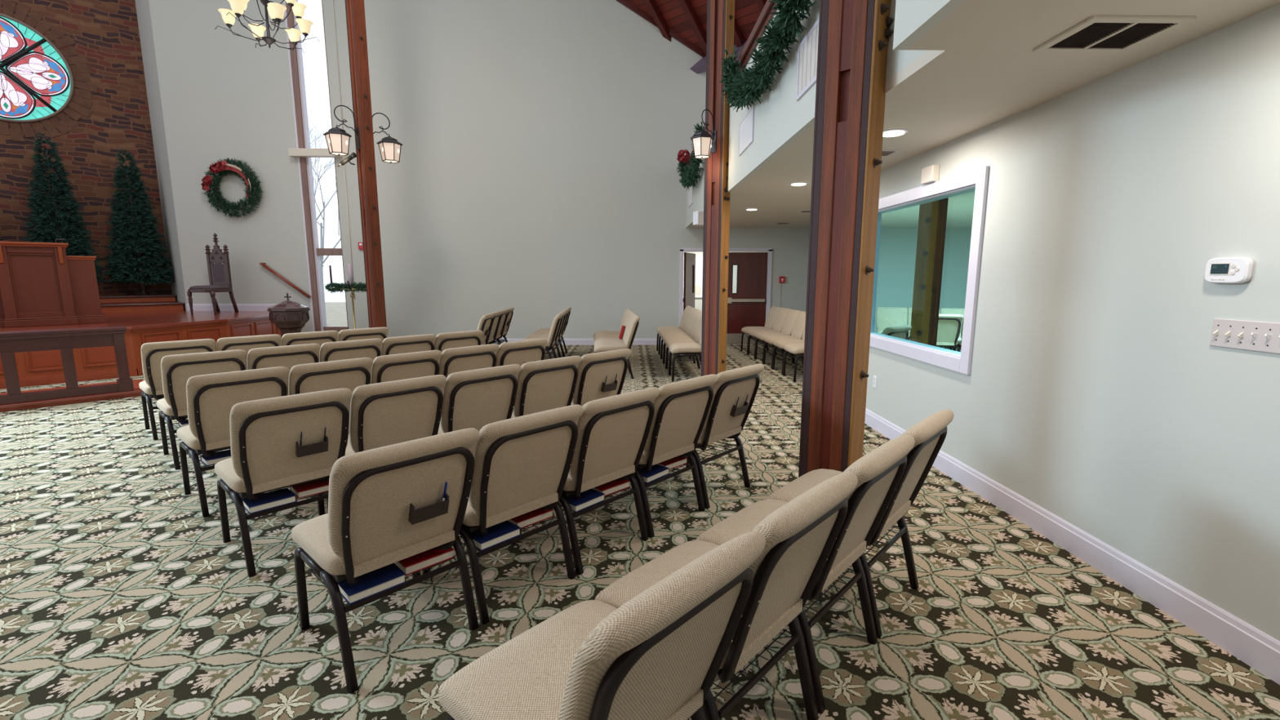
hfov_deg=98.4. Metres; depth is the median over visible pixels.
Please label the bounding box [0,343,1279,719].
floor
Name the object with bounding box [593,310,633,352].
chair
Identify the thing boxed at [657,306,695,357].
chair
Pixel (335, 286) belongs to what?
greenery
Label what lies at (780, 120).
wall
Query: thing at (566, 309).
chair
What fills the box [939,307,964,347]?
chair
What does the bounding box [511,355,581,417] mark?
chair
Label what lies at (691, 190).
wall panel
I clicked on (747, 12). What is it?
ceiling
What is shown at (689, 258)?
door
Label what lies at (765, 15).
trim
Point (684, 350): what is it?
chair
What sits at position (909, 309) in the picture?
chair
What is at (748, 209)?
recessed light
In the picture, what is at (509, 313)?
chair
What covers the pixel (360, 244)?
fire alarm strobe
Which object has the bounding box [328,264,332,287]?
candle
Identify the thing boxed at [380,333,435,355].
chair
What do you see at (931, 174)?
wall speaker
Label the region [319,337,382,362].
chair
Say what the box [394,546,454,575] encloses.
hymnal
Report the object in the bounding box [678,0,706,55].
rafter
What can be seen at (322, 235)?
bare tree
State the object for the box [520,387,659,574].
chair
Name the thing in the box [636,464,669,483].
hymnal
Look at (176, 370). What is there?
chair
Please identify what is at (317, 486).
hymnal
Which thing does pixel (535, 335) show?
chair
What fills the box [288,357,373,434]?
chair
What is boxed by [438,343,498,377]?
chair
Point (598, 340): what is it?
chair
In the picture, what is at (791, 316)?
chair
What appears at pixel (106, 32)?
brick wall
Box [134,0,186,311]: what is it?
wall
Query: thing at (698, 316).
chair
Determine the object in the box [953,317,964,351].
chair
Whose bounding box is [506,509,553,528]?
hymnal
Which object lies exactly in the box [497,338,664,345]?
baseboard
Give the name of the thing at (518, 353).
chair
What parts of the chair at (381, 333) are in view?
panel, frame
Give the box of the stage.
[0,310,281,389]
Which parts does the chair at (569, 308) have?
seat, leg, frame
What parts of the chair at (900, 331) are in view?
backrest, frame, panel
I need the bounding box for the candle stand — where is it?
[324,280,366,328]
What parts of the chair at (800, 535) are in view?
seat, leg, panel, frame, backrest, leg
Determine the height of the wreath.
1.214 m
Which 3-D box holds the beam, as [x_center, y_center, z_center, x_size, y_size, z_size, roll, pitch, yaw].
[6.097,-5.354,6.660,14.500,0.444,0.408,8,12,43]
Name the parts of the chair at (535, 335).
seat, leg, frame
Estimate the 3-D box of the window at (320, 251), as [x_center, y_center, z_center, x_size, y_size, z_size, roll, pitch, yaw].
[-7.134,-5.007,11.300,1.690,8.920,0.300,0,9,-1]
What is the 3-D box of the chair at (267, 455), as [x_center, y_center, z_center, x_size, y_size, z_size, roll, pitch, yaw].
[-1.956,0.594,3.052,0.677,0.910,0.542,8,12,42]
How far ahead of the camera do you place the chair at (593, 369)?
4.40 m
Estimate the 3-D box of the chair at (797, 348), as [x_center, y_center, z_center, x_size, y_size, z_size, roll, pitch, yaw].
[2.506,-0.175,8.075,0.677,0.910,0.542,0,9,-3]
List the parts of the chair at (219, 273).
leg, post, seat rail, seat, leg, leg, frame, post, leg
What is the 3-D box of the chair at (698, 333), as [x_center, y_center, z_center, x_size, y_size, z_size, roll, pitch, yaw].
[0.757,-0.265,8.669,0.677,0.910,0.542,0,9,-2]
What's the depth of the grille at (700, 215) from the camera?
8.30 m
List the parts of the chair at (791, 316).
leg, seat, backrest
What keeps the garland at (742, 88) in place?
attached to the wall at (780, 120)
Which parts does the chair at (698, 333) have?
leg, seat, leg, backrest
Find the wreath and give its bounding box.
[200,157,263,217]
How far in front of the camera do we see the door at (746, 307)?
11.99 m
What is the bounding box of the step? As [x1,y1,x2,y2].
[99,293,185,313]
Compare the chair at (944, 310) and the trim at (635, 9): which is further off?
the trim at (635, 9)
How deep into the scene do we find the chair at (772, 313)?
10.69 m
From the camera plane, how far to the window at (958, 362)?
4.16 m
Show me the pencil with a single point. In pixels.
(301, 432)
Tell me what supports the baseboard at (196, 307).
attached to the wall at (535, 175)
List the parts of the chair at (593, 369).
panel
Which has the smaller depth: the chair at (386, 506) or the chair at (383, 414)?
the chair at (386, 506)
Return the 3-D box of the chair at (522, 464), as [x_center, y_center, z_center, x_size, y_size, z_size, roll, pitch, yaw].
[-0.672,0.651,2.677,0.677,0.910,0.542,8,12,42]
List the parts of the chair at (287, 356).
backrest, panel, frame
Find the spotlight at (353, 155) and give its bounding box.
[337,152,356,167]
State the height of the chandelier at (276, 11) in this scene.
4.630 m
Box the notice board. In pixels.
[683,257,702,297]
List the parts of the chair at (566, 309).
seat, leg, frame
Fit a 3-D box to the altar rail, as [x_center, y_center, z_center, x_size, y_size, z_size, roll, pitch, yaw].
[-7.837,0.197,5.489,0.280,0.800,4.100,8,12,43]
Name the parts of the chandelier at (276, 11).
lamp shade, lamp shade, arm, arm, lamp shade, arm, lamp shade, arm, stem, lamp shade, arm, lamp shade, arm, arm, arm, lamp shade, lamp shade, arm, lamp shade, lamp shade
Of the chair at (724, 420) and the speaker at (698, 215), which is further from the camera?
the speaker at (698, 215)
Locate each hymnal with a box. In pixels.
[177,419,189,427]
[200,448,231,466]
[241,488,296,514]
[289,480,328,498]
[336,563,406,604]
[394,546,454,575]
[462,520,520,551]
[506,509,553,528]
[559,488,604,512]
[591,479,630,496]
[618,324,625,338]
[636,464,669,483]
[656,456,687,470]
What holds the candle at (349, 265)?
on the candle stand
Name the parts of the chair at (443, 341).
panel, frame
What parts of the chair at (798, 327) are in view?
leg, leg, seat, backrest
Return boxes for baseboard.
[186,303,277,311]
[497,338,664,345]
[864,408,1279,684]
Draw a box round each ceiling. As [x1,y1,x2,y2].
[626,0,760,49]
[688,0,1279,228]
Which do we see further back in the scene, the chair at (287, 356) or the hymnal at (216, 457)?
the chair at (287, 356)
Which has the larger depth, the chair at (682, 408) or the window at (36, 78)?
the window at (36, 78)
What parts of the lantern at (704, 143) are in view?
glass, frame, scroll arm, plate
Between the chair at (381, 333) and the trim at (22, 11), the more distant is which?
the trim at (22, 11)
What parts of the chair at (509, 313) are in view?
frame, panel, backrest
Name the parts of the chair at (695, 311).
leg, seat, backrest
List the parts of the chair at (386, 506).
leg, rail, seat, leg, seat, backrest, panel, frame, leg, leg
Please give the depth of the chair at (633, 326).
8.02 m
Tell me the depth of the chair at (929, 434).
2.45 m
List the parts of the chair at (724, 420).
seat, seat, leg, frame, panel, backrest, leg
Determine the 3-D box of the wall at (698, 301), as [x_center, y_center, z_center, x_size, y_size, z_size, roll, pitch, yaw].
[1.759,-1.892,13.689,3.900,2.600,3.130,0,9,-1]
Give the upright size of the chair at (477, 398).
0.910 m
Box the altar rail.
[0,325,133,404]
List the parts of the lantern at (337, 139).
glass, frame, scroll arm, plate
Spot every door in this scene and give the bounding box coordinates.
[683,252,695,311]
[726,252,767,343]
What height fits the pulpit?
1.235 m
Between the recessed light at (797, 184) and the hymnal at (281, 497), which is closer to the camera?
the hymnal at (281, 497)
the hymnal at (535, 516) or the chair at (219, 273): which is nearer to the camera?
the hymnal at (535, 516)
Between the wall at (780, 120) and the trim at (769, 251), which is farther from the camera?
the trim at (769, 251)
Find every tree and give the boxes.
[21,131,111,284]
[102,147,175,295]
[306,92,337,220]
[307,97,340,326]
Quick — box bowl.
[266,308,310,328]
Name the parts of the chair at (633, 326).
seat, leg, backrest, frame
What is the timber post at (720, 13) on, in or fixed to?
on the floor
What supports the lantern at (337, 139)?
attached to the timber post at (354, 9)
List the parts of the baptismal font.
arch moulding, lid, arch moulding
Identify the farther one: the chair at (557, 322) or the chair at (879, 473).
the chair at (557, 322)
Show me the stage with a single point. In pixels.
(34, 368)
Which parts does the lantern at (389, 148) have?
scroll arm, glass, frame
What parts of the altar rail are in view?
rail, rail, post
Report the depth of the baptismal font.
9.91 m
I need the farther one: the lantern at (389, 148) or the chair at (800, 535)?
the lantern at (389, 148)
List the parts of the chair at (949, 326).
seat, panel, frame, backrest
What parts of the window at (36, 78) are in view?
pale glass, pale glass, blue glass, pale glass, pale glass, green glass, pale glass, blue glass, pale glass, blue glass, red glass, pale border glass, red glass, pale border glass, pale glass, pale glass, blue glass, pale glass, pale glass, red glass, pale border glass, red glass, pale glass, pale glass, pale glass, green glass, blue glass, blue glass, blue glass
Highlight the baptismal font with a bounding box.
[266,293,310,337]
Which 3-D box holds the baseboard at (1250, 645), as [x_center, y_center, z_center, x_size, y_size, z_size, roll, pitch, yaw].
[2.382,1.157,1.863,0.018,0.150,9.250,0,9,-1]
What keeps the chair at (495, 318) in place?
on the floor
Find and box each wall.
[0,0,172,295]
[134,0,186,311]
[148,0,971,338]
[683,251,765,311]
[685,0,966,227]
[865,4,1279,641]
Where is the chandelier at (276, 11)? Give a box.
[214,0,319,53]
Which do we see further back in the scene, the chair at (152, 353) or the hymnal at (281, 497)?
the chair at (152, 353)
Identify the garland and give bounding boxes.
[675,121,705,190]
[720,0,817,112]
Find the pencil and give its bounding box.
[299,431,302,446]
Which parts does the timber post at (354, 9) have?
plate, steel plate, steel plate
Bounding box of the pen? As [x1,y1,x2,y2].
[442,481,447,501]
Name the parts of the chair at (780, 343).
leg, leg, seat, backrest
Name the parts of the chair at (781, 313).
leg, seat, backrest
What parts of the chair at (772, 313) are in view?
leg, seat, backrest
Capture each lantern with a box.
[323,105,359,155]
[372,112,402,163]
[690,109,716,159]
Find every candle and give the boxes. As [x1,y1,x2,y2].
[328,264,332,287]
[347,263,353,288]
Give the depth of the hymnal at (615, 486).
3.10 m
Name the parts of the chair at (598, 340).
seat, backrest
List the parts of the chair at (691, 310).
leg, seat, backrest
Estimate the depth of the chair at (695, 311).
9.66 m
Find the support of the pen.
in the chair at (386, 506)
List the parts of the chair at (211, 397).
leg, rail, seat, leg, seat, backrest, panel, frame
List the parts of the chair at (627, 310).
seat, backrest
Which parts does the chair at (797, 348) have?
leg, seat, leg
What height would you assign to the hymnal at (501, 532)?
0.038 m
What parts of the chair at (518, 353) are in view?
frame, panel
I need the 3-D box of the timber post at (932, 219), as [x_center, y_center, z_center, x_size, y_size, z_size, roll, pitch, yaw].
[3.779,-0.861,7.285,0.320,2.498,0.198,4,10,27]
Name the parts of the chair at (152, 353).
seat, leg, leg, seat, backrest, frame, panel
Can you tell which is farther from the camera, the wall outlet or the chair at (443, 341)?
the chair at (443, 341)
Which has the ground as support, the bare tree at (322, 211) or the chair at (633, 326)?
the bare tree at (322, 211)
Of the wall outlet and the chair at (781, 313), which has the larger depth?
the chair at (781, 313)
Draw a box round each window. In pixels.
[0,13,74,122]
[259,0,348,331]
[869,165,989,374]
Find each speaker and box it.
[693,209,703,225]
[920,164,939,184]
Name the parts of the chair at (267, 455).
leg, rail, seat, leg, seat, backrest, frame, panel, leg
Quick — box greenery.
[324,280,366,293]
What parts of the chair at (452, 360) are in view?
frame, panel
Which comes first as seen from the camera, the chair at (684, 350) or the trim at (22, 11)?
the chair at (684, 350)
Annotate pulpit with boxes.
[0,240,107,327]
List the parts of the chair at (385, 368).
backrest, panel, frame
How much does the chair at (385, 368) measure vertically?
0.910 m
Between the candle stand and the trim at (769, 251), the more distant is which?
the trim at (769, 251)
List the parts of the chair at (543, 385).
frame, panel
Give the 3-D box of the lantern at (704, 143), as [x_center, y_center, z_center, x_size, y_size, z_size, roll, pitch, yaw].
[0.742,-2.656,6.500,0.264,0.572,0.364,3,9,17]
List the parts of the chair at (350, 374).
backrest, panel, frame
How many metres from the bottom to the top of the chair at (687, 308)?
0.910 m
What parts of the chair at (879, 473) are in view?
seat, leg, frame, panel, leg, backrest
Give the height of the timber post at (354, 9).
9.000 m
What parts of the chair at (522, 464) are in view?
leg, seat, seat, leg, backrest, frame, panel, leg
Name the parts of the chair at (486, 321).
backrest, panel, frame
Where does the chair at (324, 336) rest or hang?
on the floor
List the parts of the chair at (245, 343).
backrest, frame, panel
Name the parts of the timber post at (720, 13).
plate, steel plate, steel plate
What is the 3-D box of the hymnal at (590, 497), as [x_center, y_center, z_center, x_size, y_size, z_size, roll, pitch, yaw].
[-0.317,0.745,2.959,0.155,0.038,0.210,8,12,41]
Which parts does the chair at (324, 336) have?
backrest, panel, frame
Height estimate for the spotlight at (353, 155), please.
0.209 m
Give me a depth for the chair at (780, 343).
8.61 m
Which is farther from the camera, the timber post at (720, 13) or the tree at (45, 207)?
the tree at (45, 207)
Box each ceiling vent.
[881,150,898,155]
[1032,15,1196,53]
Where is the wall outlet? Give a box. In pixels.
[872,375,876,387]
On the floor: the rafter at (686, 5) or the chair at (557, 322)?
the chair at (557, 322)
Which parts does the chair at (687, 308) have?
leg, seat, backrest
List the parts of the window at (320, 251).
handrail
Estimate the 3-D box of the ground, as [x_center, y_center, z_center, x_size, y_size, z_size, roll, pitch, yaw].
[-13.905,-1.808,23.053,21.000,0.200,21.400,0,9,-1]
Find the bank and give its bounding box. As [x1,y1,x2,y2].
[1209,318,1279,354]
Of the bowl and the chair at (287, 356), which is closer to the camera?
the chair at (287, 356)
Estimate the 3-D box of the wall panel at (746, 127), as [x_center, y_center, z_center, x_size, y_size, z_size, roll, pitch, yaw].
[1.071,-2.301,5.586,0.014,0.324,0.684,0,9,-1]
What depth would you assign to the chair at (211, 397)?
3.48 m
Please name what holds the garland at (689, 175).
attached to the wall at (780, 120)
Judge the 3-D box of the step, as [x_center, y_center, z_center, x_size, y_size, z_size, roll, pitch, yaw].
[-12.716,-0.962,10.220,1.810,0.310,6.500,8,12,43]
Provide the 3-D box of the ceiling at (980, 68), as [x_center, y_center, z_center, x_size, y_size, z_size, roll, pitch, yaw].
[4.591,-1.711,4.371,6.860,0.060,14.998,0,9,-1]
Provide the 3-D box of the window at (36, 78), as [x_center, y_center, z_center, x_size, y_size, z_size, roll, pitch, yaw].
[-12.612,-5.772,10.881,0.066,2.046,2.046,8,12,43]
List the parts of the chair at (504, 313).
frame, panel, backrest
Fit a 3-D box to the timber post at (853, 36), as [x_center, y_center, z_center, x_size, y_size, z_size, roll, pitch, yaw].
[1.191,-2.480,2.982,0.404,7.000,0.192,8,12,43]
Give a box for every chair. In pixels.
[138,338,215,439]
[156,349,247,469]
[176,366,288,516]
[186,232,238,314]
[214,387,351,577]
[216,333,281,369]
[247,343,319,389]
[281,330,338,353]
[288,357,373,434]
[291,427,479,693]
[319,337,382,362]
[325,374,446,511]
[337,327,388,341]
[348,350,441,433]
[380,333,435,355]
[422,404,582,624]
[434,329,482,351]
[437,364,520,434]
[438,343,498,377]
[438,531,765,719]
[476,312,493,345]
[485,311,501,344]
[491,308,507,345]
[494,306,514,343]
[495,338,547,366]
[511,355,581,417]
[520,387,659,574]
[523,312,563,359]
[526,310,566,357]
[531,308,568,357]
[534,306,571,355]
[570,348,631,406]
[593,308,631,337]
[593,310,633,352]
[593,312,636,368]
[594,315,639,378]
[595,471,857,719]
[633,373,718,537]
[644,364,764,508]
[656,305,691,354]
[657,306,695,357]
[660,308,700,362]
[662,311,702,366]
[665,315,702,368]
[668,332,702,381]
[695,434,915,713]
[740,306,781,353]
[746,307,791,359]
[754,309,800,363]
[762,311,805,368]
[765,408,954,638]
[772,328,804,375]
[782,342,804,382]
[875,306,909,340]
[880,324,911,339]
[907,307,942,347]
[936,314,963,351]
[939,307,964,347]
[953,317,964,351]
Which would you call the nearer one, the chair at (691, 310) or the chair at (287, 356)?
the chair at (287, 356)
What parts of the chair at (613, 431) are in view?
seat, seat, leg, backrest, frame, panel, leg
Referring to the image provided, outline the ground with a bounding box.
[324,302,347,326]
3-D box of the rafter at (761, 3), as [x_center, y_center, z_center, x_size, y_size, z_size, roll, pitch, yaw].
[0.791,-7.722,8.079,0.120,4.167,4.874,8,12,43]
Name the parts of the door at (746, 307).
pane frame, kick plate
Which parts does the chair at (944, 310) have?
backrest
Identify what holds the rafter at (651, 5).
attached to the ceiling at (747, 12)
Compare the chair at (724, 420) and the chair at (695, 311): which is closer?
the chair at (724, 420)
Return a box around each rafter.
[643,0,671,41]
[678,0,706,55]
[733,17,745,46]
[755,0,767,12]
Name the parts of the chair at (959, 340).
seat, backrest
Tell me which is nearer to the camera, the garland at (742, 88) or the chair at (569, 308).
the garland at (742, 88)
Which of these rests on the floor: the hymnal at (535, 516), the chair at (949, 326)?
the chair at (949, 326)
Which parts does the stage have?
panel moulding, panel moulding, moulding, panel moulding, panel moulding, moulding, panel moulding, panel moulding, moulding, panel moulding, panel moulding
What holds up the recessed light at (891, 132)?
in the ceiling at (980, 68)
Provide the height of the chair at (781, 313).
0.910 m
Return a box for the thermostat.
[1204,257,1253,283]
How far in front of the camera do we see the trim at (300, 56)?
11.49 m
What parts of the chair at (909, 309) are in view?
backrest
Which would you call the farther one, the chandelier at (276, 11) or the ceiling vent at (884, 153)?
the chandelier at (276, 11)
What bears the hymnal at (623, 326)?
on the chair at (598, 340)
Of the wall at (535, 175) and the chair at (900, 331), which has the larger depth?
the wall at (535, 175)
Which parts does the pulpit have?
panel moulding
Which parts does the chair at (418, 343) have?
panel, frame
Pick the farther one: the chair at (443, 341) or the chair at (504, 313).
the chair at (504, 313)
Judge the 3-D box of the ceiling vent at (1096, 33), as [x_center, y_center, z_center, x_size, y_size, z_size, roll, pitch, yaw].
[1.967,-1.360,2.316,0.410,0.012,0.330,0,9,-1]
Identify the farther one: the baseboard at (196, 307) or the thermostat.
the baseboard at (196, 307)
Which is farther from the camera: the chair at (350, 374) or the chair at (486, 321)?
the chair at (486, 321)
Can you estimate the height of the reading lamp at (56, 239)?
0.088 m
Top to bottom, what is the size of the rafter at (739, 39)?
4.167 m
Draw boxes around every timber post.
[344,0,387,337]
[701,0,734,376]
[798,0,893,477]
[909,197,948,346]
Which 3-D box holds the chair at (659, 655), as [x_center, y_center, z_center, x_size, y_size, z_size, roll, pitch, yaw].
[-0.109,0.848,1.395,0.677,0.910,0.542,8,12,42]
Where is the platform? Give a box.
[0,378,143,412]
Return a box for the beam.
[689,40,746,73]
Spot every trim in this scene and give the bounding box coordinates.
[0,0,97,142]
[283,0,325,331]
[616,0,706,57]
[679,248,772,324]
[687,0,777,168]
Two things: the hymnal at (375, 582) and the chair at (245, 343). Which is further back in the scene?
the chair at (245, 343)
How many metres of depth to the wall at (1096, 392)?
2.63 m
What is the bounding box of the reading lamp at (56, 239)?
[55,238,66,243]
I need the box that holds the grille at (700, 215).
[697,212,703,222]
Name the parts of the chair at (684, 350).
leg, leg, seat, seat, rail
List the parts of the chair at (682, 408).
seat, seat, leg, panel, frame, backrest, leg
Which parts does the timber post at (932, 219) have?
steel plate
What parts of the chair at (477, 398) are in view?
seat, panel, frame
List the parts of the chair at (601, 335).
seat, backrest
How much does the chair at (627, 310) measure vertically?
0.910 m
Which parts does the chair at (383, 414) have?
seat, backrest, panel, frame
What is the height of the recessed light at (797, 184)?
0.012 m
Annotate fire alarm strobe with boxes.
[358,242,368,320]
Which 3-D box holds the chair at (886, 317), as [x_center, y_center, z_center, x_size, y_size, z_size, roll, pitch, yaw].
[4.679,-0.510,10.270,0.542,0.910,0.677,3,9,19]
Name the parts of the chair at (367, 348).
panel, frame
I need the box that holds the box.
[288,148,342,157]
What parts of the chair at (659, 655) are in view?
leg, seat, backrest, frame, panel, leg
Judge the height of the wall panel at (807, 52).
0.360 m
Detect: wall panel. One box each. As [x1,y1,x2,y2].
[688,186,693,207]
[737,105,754,155]
[795,17,819,101]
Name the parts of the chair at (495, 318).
panel, backrest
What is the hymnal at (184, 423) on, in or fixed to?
in the chair at (176, 370)
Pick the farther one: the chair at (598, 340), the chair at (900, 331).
the chair at (598, 340)
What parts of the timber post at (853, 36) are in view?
plate, steel plate, steel plate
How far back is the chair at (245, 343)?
5.48 m
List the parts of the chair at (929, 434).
seat, leg, frame, leg, panel, backrest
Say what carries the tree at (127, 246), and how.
on the step
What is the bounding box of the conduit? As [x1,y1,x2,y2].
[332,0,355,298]
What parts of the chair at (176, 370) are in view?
rail, leg, seat, leg, seat, backrest, panel, frame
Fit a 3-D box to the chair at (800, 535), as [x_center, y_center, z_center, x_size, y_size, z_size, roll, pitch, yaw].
[0.263,0.787,1.791,0.677,0.910,0.542,8,12,42]
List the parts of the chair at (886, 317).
backrest, seat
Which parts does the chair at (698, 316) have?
leg, seat, backrest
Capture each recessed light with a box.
[744,208,758,210]
[788,182,808,186]
[883,128,908,137]
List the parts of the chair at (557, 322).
seat, leg, leg, frame, backrest, panel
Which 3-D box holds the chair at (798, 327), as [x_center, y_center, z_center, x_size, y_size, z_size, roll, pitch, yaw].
[2.449,-0.340,9.155,0.677,0.910,0.542,0,9,-3]
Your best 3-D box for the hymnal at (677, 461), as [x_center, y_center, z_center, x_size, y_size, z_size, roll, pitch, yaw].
[0.179,0.653,3.558,0.210,0.038,0.155,-9,12,-44]
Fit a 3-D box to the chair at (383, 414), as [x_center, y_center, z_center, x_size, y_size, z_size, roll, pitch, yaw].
[-1.586,0.533,3.451,0.677,0.910,0.542,8,12,42]
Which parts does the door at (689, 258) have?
pane frame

